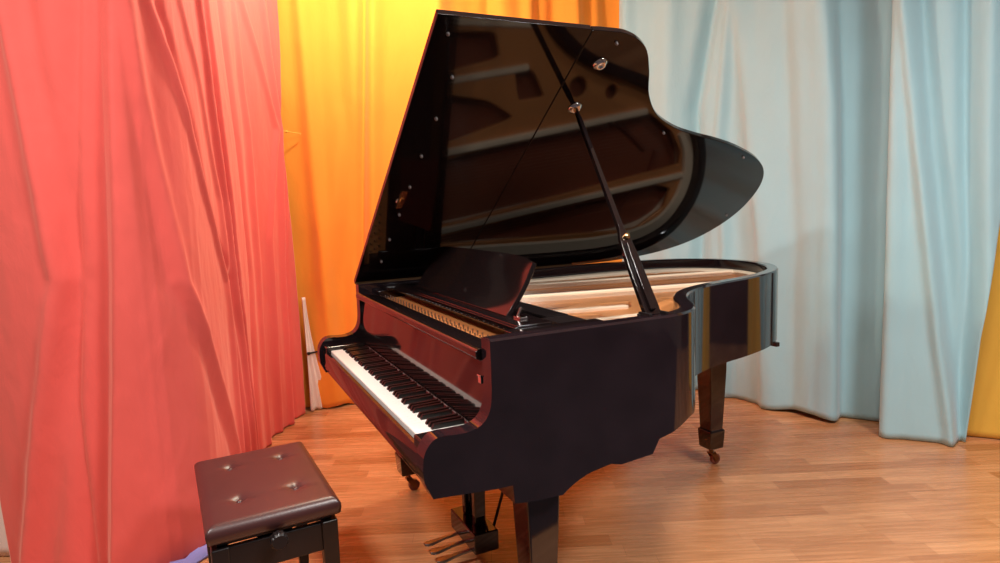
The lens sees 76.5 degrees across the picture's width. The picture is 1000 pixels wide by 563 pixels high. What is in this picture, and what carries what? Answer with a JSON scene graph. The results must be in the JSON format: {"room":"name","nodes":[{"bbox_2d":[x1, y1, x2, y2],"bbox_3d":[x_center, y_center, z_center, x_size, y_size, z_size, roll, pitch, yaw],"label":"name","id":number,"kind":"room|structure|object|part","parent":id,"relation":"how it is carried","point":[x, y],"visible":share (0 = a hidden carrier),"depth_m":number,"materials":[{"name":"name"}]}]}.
{"room":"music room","nodes":[
{"label":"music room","id":0,"kind":"room"},
{"bbox_2d":[0,505,9,555],"bbox_3d":[-2.784,-0.365,2.411,1.750,3.044,0.085,-2,7,-1],"label":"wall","id":1,"kind":"structure","parent":0,"point":[4,551],"depth_m":2.59,"materials":[{"name":"beige paint"}]},
{"bbox_2d":[0,389,999,562],"bbox_3d":[0.422,1.254,1.152,8.540,0.080,8.060,-3,7,-6],"label":"floor","id":2,"kind":"structure","parent":0,"point":[786,485],"depth_m":2.87,"materials":[{"name":"brown wood"}]},
{"bbox_2d":[0,0,305,562],"bbox_3d":[-1.575,-0.463,2.863,1.211,3.044,2.350,3,9,37],"label":"curtain","id":3,"kind":"object","parent":2,"relation":"on","point":[150,320],"visible":0.93,"depth_m":2.40,"materials":[{"name":"fabric"}]},
{"bbox_2d":[170,544,207,562],"bbox_3d":[-1.351,1.089,2.580,0.413,0.024,0.386,-5,8,-25],"label":"cloth","id":4,"kind":"object","parent":2,"relation":"on","point":[198,555],"visible":0.11,"depth_m":2.52,"materials":[{"name":"purple fabric"}]},
{"bbox_2d":[194,442,340,562],"bbox_3d":[-0.764,0.888,2.094,0.376,0.502,0.612,-6,8,-28],"label":"piano bench","id":5,"kind":"object","parent":2,"relation":"on","point":[262,494],"visible":1,"depth_m":1.92,"materials":[{"name":"brown leather"}]},
{"bbox_3d":[-1.026,0.915,2.264,0.048,0.426,0.048,-6,8,-28],"label":"leg","id":6,"kind":"part","parent":5,"relation":"part of","materials":[{"name":"black wood"}]},
{"bbox_3d":[-0.787,0.961,1.823,0.048,0.426,0.048,-6,8,-28],"label":"leg","id":7,"kind":"part","parent":5,"relation":"part of","materials":[{"name":"black wood"}]},
{"bbox_3d":[-0.640,0.741,1.831,0.052,0.051,0.060,-6,8,-28],"label":"height knob","id":8,"kind":"part","parent":5,"relation":"part of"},
{"bbox_3d":[-0.757,0.888,2.408,0.048,0.426,0.048,-6,8,-28],"label":"leg","id":9,"kind":"part","parent":5,"relation":"part of","materials":[{"name":"black wood"}]},
{"bbox_3d":[-0.518,0.933,1.966,0.048,0.426,0.048,-6,8,-28],"label":"leg","id":10,"kind":"part","parent":5,"relation":"part of","materials":[{"name":"black wood"}]},
{"bbox_2d":[277,0,621,407],"bbox_3d":[-0.261,-0.696,4.380,2.386,3.044,0.175,-3,7,-11],"label":"curtain","id":11,"kind":"object","parent":2,"relation":"on","point":[349,68],"visible":0.24,"depth_m":4.23,"materials":[{"name":"orange fabric"}]},
{"bbox_2d":[302,297,321,410],"bbox_3d":[-1.251,0.486,4.321,0.028,0.780,0.153,5,10,43],"label":"lining","id":12,"kind":"object","parent":11,"relation":"attached to","point":[314,374],"visible":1,"depth_m":4.30,"materials":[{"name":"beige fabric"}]},
{"bbox_2d":[317,9,779,562],"bbox_3d":[0.476,0.064,2.700,2.230,1.899,1.514,-5,8,-25],"label":"grand piano","id":13,"kind":"object","parent":2,"relation":"on","point":[485,346],"visible":1,"depth_m":2.25,"materials":[{"name":"black wood"}]},
{"bbox_3d":[-0.741,0.221,2.916,0.197,0.398,0.055,-5,8,-25],"label":"arm","id":14,"kind":"part","parent":13,"relation":"part of"},
{"bbox_3d":[-0.411,0.046,2.994,0.342,0.039,0.058,-5,8,-25],"label":"desk rail","id":15,"kind":"part","parent":13,"relation":"part of","materials":[{"name":"black wood"}]},
{"bbox_3d":[-0.391,0.016,2.984,0.310,0.017,0.084,-5,8,-25],"label":"shelf rail","id":16,"kind":"part","parent":13,"relation":"part of","materials":[{"name":"black wood"}]},
{"bbox_3d":[-0.384,-0.317,2.474,0.024,0.007,0.110,-5,-27,-25],"label":"lock plate","id":17,"kind":"part","parent":13,"relation":"part of","materials":[{"name":"gold metal"}]},
{"bbox_3d":[-0.118,0.355,1.630,0.197,0.398,0.055,-5,8,-25],"label":"arm","id":18,"kind":"part","parent":13,"relation":"part of"},
{"bbox_3d":[-0.138,0.693,2.526,0.052,0.471,0.055,-5,8,-25],"label":"lyre post","id":19,"kind":"part","parent":13,"relation":"part of","materials":[{"name":"black wood"}]},
{"bbox_2d":[395,283,551,330],"bbox_3d":[-0.162,0.080,2.381,0.125,0.026,1.200,-5,8,-25],"label":"shelf","id":20,"kind":"object","parent":13,"relation":"attached to","point":[502,319],"depth_m":2.14,"materials":[{"name":"black wood"}]},
{"bbox_3d":[-0.084,0.704,2.414,0.052,0.471,0.055,-5,8,-25],"label":"lyre post","id":21,"kind":"part","parent":13,"relation":"part of","materials":[{"name":"black wood"}]},
{"bbox_3d":[-0.052,0.260,1.699,0.011,0.023,0.022,-5,8,-25],"label":"hinge plate","id":22,"kind":"part","parent":13,"relation":"part of","materials":[{"name":"silver metal"}]},
{"bbox_3d":[0.108,0.760,1.863,0.106,0.370,0.106,-5,8,-25],"label":"leg","id":23,"kind":"part","parent":13,"relation":"part of","materials":[{"name":"black wood"}]},
{"bbox_3d":[-0.035,0.087,2.465,0.125,0.034,1.280,-5,8,-25],"label":"damper rail","id":24,"kind":"part","parent":13,"relation":"part of","materials":[{"name":"black wood"}]},
{"bbox_3d":[0.170,0.137,1.827,0.310,0.017,0.084,-5,8,-25],"label":"shelf rail","id":25,"kind":"part","parent":13,"relation":"part of","materials":[{"name":"black wood"}]},
{"bbox_3d":[0.545,0.072,2.723,1.875,0.022,1.380,-5,8,-25],"label":"plate","id":26,"kind":"part","parent":13,"relation":"part of","materials":[{"name":"gold metal"}]},
{"bbox_2d":[568,103,581,112],"bbox_3d":[0.271,-0.620,2.276,0.052,0.012,0.052,-5,-27,-25],"label":"socket","id":27,"kind":"object","parent":13,"relation":"attached to","point":[572,107],"depth_m":2.27,"materials":[{"name":"silver metal"}]},
{"bbox_2d":[593,58,607,70],"bbox_3d":[0.335,-0.720,2.111,0.052,0.012,0.052,-5,-27,-25],"label":"socket","id":28,"kind":"object","parent":13,"relation":"attached to","point":[599,64],"depth_m":2.10,"materials":[{"name":"silver metal"}]},
{"bbox_3d":[0.719,-0.479,2.906,1.526,0.020,1.520,-5,-27,-25],"label":"lid","id":29,"kind":"part","parent":13,"relation":"part of","materials":[{"name":"black wood"}]},
{"bbox_3d":[1.062,0.493,3.188,0.106,0.510,0.106,-5,8,-25],"label":"leg","id":30,"kind":"part","parent":13,"relation":"part of","materials":[{"name":"black wood"}]},
{"bbox_2d":[619,0,892,420],"bbox_3d":[1.483,-0.719,4.054,1.724,3.044,0.250,4,9,43],"label":"curtain","id":31,"kind":"object","parent":2,"relation":"on","point":[801,86],"visible":0.55,"depth_m":3.78,"materials":[{"name":"blue fabric"}]},
{"bbox_2d":[879,0,999,446],"bbox_3d":[2.334,-0.647,3.209,0.680,3.044,0.145,1,8,26],"label":"curtain","id":32,"kind":"object","parent":2,"relation":"on","point":[943,206],"visible":1,"depth_m":3.27,"materials":[{"name":"blue fabric"}]},
{"bbox_2d":[967,227,999,438],"bbox_3d":[2.725,-0.654,3.151,0.600,3.044,0.072,2,8,31],"label":"curtain","id":33,"kind":"object","parent":2,"relation":"on","point":[984,418],"visible":0.26,"depth_m":3.41,"materials":[{"name":"yellow fabric"}]}
]}

